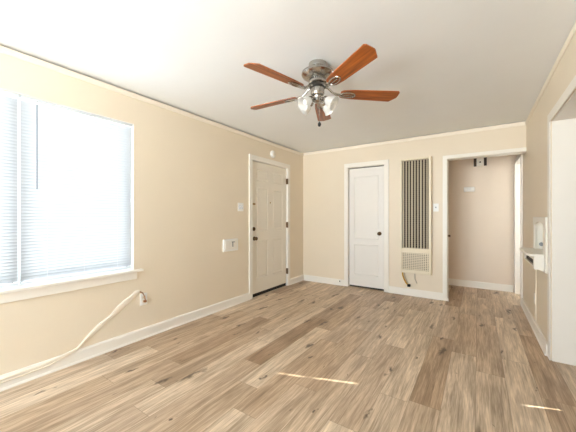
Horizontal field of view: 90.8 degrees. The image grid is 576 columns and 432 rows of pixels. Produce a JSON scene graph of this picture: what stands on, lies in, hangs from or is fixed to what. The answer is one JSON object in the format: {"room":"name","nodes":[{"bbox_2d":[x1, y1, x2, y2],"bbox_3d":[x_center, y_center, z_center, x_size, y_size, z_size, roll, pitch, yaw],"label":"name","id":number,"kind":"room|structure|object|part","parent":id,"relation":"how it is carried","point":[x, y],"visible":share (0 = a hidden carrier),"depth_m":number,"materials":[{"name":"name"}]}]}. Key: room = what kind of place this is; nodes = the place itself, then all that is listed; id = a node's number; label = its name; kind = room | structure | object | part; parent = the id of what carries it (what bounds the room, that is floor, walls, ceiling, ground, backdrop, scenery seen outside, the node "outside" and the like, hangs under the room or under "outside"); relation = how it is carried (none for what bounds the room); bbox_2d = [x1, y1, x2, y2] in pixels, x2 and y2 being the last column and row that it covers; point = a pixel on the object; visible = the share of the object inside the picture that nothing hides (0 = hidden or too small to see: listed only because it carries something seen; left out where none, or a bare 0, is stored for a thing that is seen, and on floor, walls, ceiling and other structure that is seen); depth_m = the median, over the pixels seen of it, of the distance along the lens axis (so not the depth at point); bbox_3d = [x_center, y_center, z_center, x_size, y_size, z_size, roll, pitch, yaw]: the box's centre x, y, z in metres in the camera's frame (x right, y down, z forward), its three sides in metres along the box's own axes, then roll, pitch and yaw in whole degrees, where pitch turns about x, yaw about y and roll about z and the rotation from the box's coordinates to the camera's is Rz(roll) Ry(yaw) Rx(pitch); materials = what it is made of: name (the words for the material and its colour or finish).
{"room":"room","nodes":[
{"label":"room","id":0,"kind":"room"},
{"bbox_2d":[0,53,302,374],"bbox_3d":[-1.751,0.005,2.544,0.160,2.440,7.380,0,0,34],"label":"wall","id":1,"kind":"structure","parent":0,"point":[191,176],"depth_m":3.00,"materials":[{"name":"beige paint"}]},
{"bbox_2d":[0,290,139,383],"bbox_3d":[-1.770,0.950,2.345,0.028,0.439,1.129,0,0,34],"label":"cable","id":2,"kind":"object","parent":1,"relation":"attached to","point":[127,300],"visible":1,"depth_m":2.37,"materials":[{"name":"beige plastic"}]},
{"bbox_2d":[0,88,143,303],"bbox_3d":[-2.135,-0.142,1.925,0.200,1.515,2.255,0,0,34],"label":"window","id":3,"kind":"structure","parent":1,"relation":"in","point":[40,288],"depth_m":2.29,"materials":[{"name":"white plastic"}]},
{"bbox_2d":[0,89,18,286],"bbox_3d":[-2.337,-0.195,1.570,0.036,1.396,1.259,0,0,34],"label":"window blind","id":4,"kind":"object","parent":3,"relation":"attached to","point":[8,100],"visible":1,"depth_m":2.05,"materials":[{"name":"plastic"}]},
{"bbox_3d":[-2.337,0.496,1.570,0.024,0.014,1.255,0,0,34],"label":"rail","id":5,"kind":"part","parent":4,"relation":"part of","materials":[{"name":"white plastic"}]},
{"bbox_3d":[-2.101,0.534,1.903,0.120,0.022,2.255,0,0,34],"label":"sill","id":6,"kind":"part","parent":3,"relation":"part of","materials":[{"name":"white paint"}]},
{"bbox_3d":[-1.829,-0.189,2.489,0.024,1.379,0.788,0,0,34],"label":"sash","id":7,"kind":"part","parent":3,"relation":"part of","materials":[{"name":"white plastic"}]},
{"bbox_2d":[19,95,132,283],"bbox_3d":[-1.751,-0.195,2.436,0.046,1.396,0.816,0,0,34],"label":"window blind","id":8,"kind":"object","parent":3,"relation":"attached to","point":[75,168],"visible":1,"depth_m":2.38,"materials":[{"name":"plastic"}]},
{"bbox_3d":[-1.883,-0.185,2.223,0.001,1.356,0.001,0,0,34],"label":"ladder cord","id":9,"kind":"part","parent":8,"relation":"part of","materials":[{"name":"white fabric"}]},
{"bbox_3d":[-1.755,0.496,2.438,0.024,0.014,0.812,0,0,34],"label":"rail","id":10,"kind":"part","parent":8,"relation":"part of","materials":[{"name":"white plastic"}]},
{"bbox_3d":[-1.594,-0.185,2.655,0.001,1.356,0.001,0,0,34],"label":"ladder cord","id":11,"kind":"part","parent":8,"relation":"part of","materials":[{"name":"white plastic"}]},
{"bbox_2d":[140,293,146,305],"bbox_3d":[-1.446,0.833,2.846,0.011,0.118,0.074,0,0,34],"label":"wall outlet","id":12,"kind":"object","parent":1,"relation":"attached to","point":[145,294],"visible":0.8,"depth_m":2.83,"materials":[{"name":"white plastic"}]},
{"bbox_2d":[0,274,303,391],"bbox_3d":[-1.671,1.173,2.497,0.024,0.105,7.090,0,0,34],"label":"baseboard","id":13,"kind":"structure","parent":1,"relation":"attached to","point":[100,348],"depth_m":2.64,"materials":[{"name":"white paint"}]},
{"bbox_2d":[0,45,303,155],"bbox_3d":[-1.677,-1.172,2.500,0.012,0.048,7.090,0,0,34],"label":"trim","id":14,"kind":"structure","parent":1,"relation":"attached to","point":[4,50],"depth_m":2.64,"materials":[{"name":"paint"}]},
{"bbox_2d":[223,238,237,251],"bbox_3d":[-0.771,0.392,3.834,0.034,0.163,0.270,0,0,34],"label":"wall box","id":15,"kind":"object","parent":1,"relation":"attached to","point":[228,244],"visible":1,"depth_m":3.81,"materials":[{"name":"white plastic"}]},
{"bbox_3d":[-0.765,0.392,3.831,0.006,0.117,0.215,0,0,34],"label":"panel","id":16,"kind":"part","parent":15,"relation":"part of","materials":[{"name":"white paint"}]},
{"bbox_2d":[238,203,243,210],"bbox_3d":[-0.662,-0.127,4.006,0.022,0.118,0.112,0,0,34],"label":"light switch","id":17,"kind":"object","parent":1,"relation":"attached to","point":[240,205],"visible":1,"depth_m":4.01,"materials":[{"name":"white plastic"}]},
{"bbox_2d":[249,154,289,299],"bbox_3d":[-0.325,0.159,4.640,0.158,2.133,1.080,0,0,34],"label":"door frame","id":18,"kind":"structure","parent":1,"relation":"attached to","point":[252,158],"depth_m":4.31,"materials":[{"name":"white paint"}]},
{"bbox_2d":[253,161,287,296],"bbox_3d":[-0.317,0.197,4.633,0.189,2.056,0.947,0,0,34],"label":"door","id":19,"kind":"structure","parent":1,"relation":"in","point":[270,224],"depth_m":4.60,"materials":[{"name":"beige paint"}]},
{"bbox_2d":[270,151,275,157],"bbox_3d":[-0.236,-1.007,4.626,0.040,0.120,0.120,0,0,34],"label":"sensor","id":20,"kind":"object","parent":1,"relation":"attached to","point":[272,153],"visible":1,"depth_m":4.60,"materials":[{"name":"white plastic"}]},
{"bbox_2d":[0,280,575,431],"bbox_3d":[1.265,1.285,1.530,6.400,0.120,9.250,0,0,34],"label":"floor","id":21,"kind":"structure","parent":0,"point":[302,356],"depth_m":2.18,"materials":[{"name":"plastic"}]},
{"bbox_2d":[0,0,575,152],"bbox_3d":[1.265,-1.275,1.530,6.400,0.120,9.250,0,0,34],"label":"ceiling","id":22,"kind":"structure","parent":0,"point":[454,65],"depth_m":2.11,"materials":[{"name":"paint"}]},
{"bbox_2d":[244,44,399,126],"bbox_3d":[0.193,-0.956,2.291,1.226,0.519,1.276,0,0,34],"label":"ceiling fan","id":23,"kind":"object","parent":22,"relation":"hanging from","point":[320,76],"visible":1,"depth_m":2.20,"materials":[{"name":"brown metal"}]},
{"bbox_3d":[-0.130,-0.981,2.481,0.477,0.035,0.132,0,0,30],"label":"blade","id":24,"kind":"part","parent":23,"relation":"part of","materials":[{"name":"brown wood"}]},
{"bbox_3d":[-0.080,-0.981,1.985,0.477,0.035,0.132,0,0,-42],"label":"blade","id":25,"kind":"part","parent":23,"relation":"part of","materials":[{"name":"brown wood"}]},
{"bbox_3d":[0.142,-0.879,2.330,0.110,0.110,0.112,0,0,34],"label":"lamp shade","id":26,"kind":"part","parent":23,"relation":"part of","materials":[{"name":"white glass"}]},
{"bbox_3d":[0.136,-0.879,2.214,0.110,0.110,0.112,0,0,-28],"label":"lamp shade","id":27,"kind":"part","parent":23,"relation":"part of","materials":[{"name":"white glass"}]},
{"bbox_3d":[0.326,-0.981,2.681,0.132,0.035,0.477,0,0,12],"label":"blade","id":28,"kind":"part","parent":23,"relation":"part of","materials":[{"name":"brown wood"}]},
{"bbox_3d":[0.330,-0.879,2.330,0.110,0.110,0.112,0,0,-34],"label":"lamp shade","id":29,"kind":"part","parent":23,"relation":"part of","materials":[{"name":"white glass"}]},
{"bbox_3d":[0.336,-0.879,2.214,0.110,0.110,0.112,0,0,28],"label":"lamp shade","id":30,"kind":"part","parent":23,"relation":"part of","materials":[{"name":"white glass"}]},
{"bbox_3d":[0.406,-0.981,1.879,0.132,0.035,0.477,0,0,-24],"label":"blade","id":31,"kind":"part","parent":23,"relation":"part of","materials":[{"name":"brown wood"}]},
{"bbox_3d":[0.657,-0.981,2.309,0.477,0.035,0.132,0,0,-6],"label":"blade","id":32,"kind":"part","parent":23,"relation":"part of","materials":[{"name":"brown wood"}]},
{"bbox_2d":[303,124,525,292],"bbox_3d":[1.701,0.005,4.590,3.300,2.440,0.140,0,0,34],"label":"wall","id":33,"kind":"structure","parent":0,"point":[323,173],"depth_m":4.55,"materials":[{"name":"beige paint"}]},
{"bbox_2d":[349,165,383,290],"bbox_3d":[1.324,0.197,4.803,0.610,2.056,0.144,0,0,34],"label":"door","id":34,"kind":"structure","parent":33,"relation":"in","point":[366,184],"depth_m":4.79,"materials":[{"name":"white paint"}]},
{"bbox_2d":[344,159,388,291],"bbox_3d":[1.334,0.159,4.812,0.758,2.133,0.138,0,0,34],"label":"door frame","id":35,"kind":"structure","parent":33,"relation":"attached to","point":[385,163],"depth_m":4.70,"materials":[{"name":"white paint"}]},
{"bbox_2d":[304,275,442,300],"bbox_3d":[1.275,1.173,4.776,2.338,0.105,0.024,0,0,34],"label":"baseboard","id":36,"kind":"structure","parent":33,"relation":"attached to","point":[396,290],"depth_m":4.45,"materials":[{"name":"white paint"}]},
{"bbox_2d":[303,121,524,154],"bbox_3d":[1.658,-1.182,4.527,3.276,0.048,0.012,0,0,34],"label":"trim","id":37,"kind":"structure","parent":33,"relation":"attached to","point":[523,122],"depth_m":4.25,"materials":[{"name":"paint"}]},
{"bbox_2d":[400,156,431,286],"bbox_3d":[1.933,0.102,4.304,0.440,1.965,0.075,0,0,34],"label":"furnace","id":38,"kind":"object","parent":33,"relation":"attached to","point":[415,173],"visible":1,"depth_m":4.30,"materials":[{"name":"metal"}]},
{"bbox_2d":[402,252,428,270],"bbox_3d":[1.915,0.688,4.284,0.372,0.255,0.011,0,0,34],"label":"grille","id":39,"kind":"object","parent":38,"relation":"attached to","point":[411,261],"depth_m":4.29,"materials":[{"name":"metal"}]},
{"bbox_2d":[433,203,438,211],"bbox_3d":[2.175,-0.125,4.176,0.072,0.118,0.020,0,0,34],"label":"light switch","id":40,"kind":"object","parent":33,"relation":"attached to","point":[435,206],"visible":1,"depth_m":4.17,"materials":[{"name":"white plastic"}]},
{"bbox_2d":[443,147,526,300],"bbox_3d":[2.682,0.176,3.933,0.938,2.098,0.180,0,0,34],"label":"door frame","id":41,"kind":"structure","parent":33,"relation":"attached to","point":[515,151],"depth_m":4.10,"materials":[{"name":"white paint"}]},
{"bbox_2d":[449,155,515,291],"bbox_3d":[2.886,0.005,5.156,1.960,2.440,0.140,0,0,34],"label":"wall","id":42,"kind":"structure","parent":0,"point":[481,221],"depth_m":4.79,"materials":[{"name":"paint"}]},
{"bbox_2d":[464,187,474,191],"bbox_3d":[3.119,-0.459,4.891,0.158,0.083,0.042,0,0,34],"label":"alarm box","id":43,"kind":"object","parent":42,"relation":"attached to","point":[466,189],"visible":1,"depth_m":4.87,"materials":[{"name":"white plastic"}]},
{"bbox_2d":[474,157,486,166],"bbox_3d":[3.250,-0.935,4.803,0.182,0.180,0.042,0,0,34],"label":"door chime","id":44,"kind":"object","parent":42,"relation":"attached to","point":[477,161],"visible":0.64,"depth_m":4.79,"materials":[{"name":"white paint"}]},
{"bbox_2d":[449,278,512,291],"bbox_3d":[2.874,1.170,5.066,1.800,0.110,0.024,0,0,34],"label":"baseboard","id":45,"kind":"structure","parent":42,"relation":"attached to","point":[457,282],"depth_m":4.79,"materials":[{"name":"white paint"}]},
{"bbox_2d":[516,32,575,359],"bbox_3d":[1.456,0.005,1.132,0.140,2.440,8.600,0,0,34],"label":"wall","id":46,"kind":"structure","parent":0,"point":[535,157],"depth_m":2.89,"materials":[{"name":"beige paint"}]},
{"bbox_2d":[514,154,522,303],"bbox_3d":[3.484,0.165,4.179,0.180,2.120,0.778,0,0,34],"label":"door frame","id":47,"kind":"structure","parent":46,"relation":"attached to","point":[518,166],"depth_m":4.45,"materials":[{"name":"white paint"}]},
{"bbox_2d":[519,217,546,273],"bbox_3d":[2.475,0.261,2.808,0.234,0.502,0.760,0,0,34],"label":"niche","id":48,"kind":"object","parent":46,"relation":"attached to","point":[536,256],"visible":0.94,"depth_m":2.73,"materials":[{"name":"paint"}]},
{"bbox_2d":[519,247,543,256],"bbox_3d":[2.493,0.360,2.844,0.222,0.023,0.680,0,0,34],"label":"shelf","id":49,"kind":"object","parent":48,"relation":"attached to","point":[535,251],"depth_m":2.79,"materials":[{"name":"paint"}]},
{"bbox_3d":[2.476,0.258,2.798,0.018,0.495,0.745,0,0,34],"label":"frame","id":50,"kind":"part","parent":48,"relation":"part of","materials":[{"name":"paint"}]},
{"bbox_2d":[521,298,546,355],"bbox_3d":[2.735,1.173,3.190,0.024,0.105,1.695,0,0,34],"label":"baseboard","id":51,"kind":"structure","parent":46,"relation":"attached to","point":[539,335],"depth_m":2.94,"materials":[{"name":"white paint"}]},
{"bbox_2d":[525,21,575,124],"bbox_3d":[1.056,-1.183,0.671,0.012,0.048,7.090,0,0,34],"label":"trim","id":52,"kind":"structure","parent":46,"relation":"attached to","point":[573,30],"depth_m":2.23,"materials":[{"name":"paint"}]},
{"bbox_2d":[547,75,575,365],"bbox_3d":[1.708,0.175,1.498,0.168,2.100,2.250,0,0,34],"label":"door frame","id":53,"kind":"structure","parent":46,"relation":"attached to","point":[564,122],"depth_m":2.36,"materials":[{"name":"white paint"}]}
]}

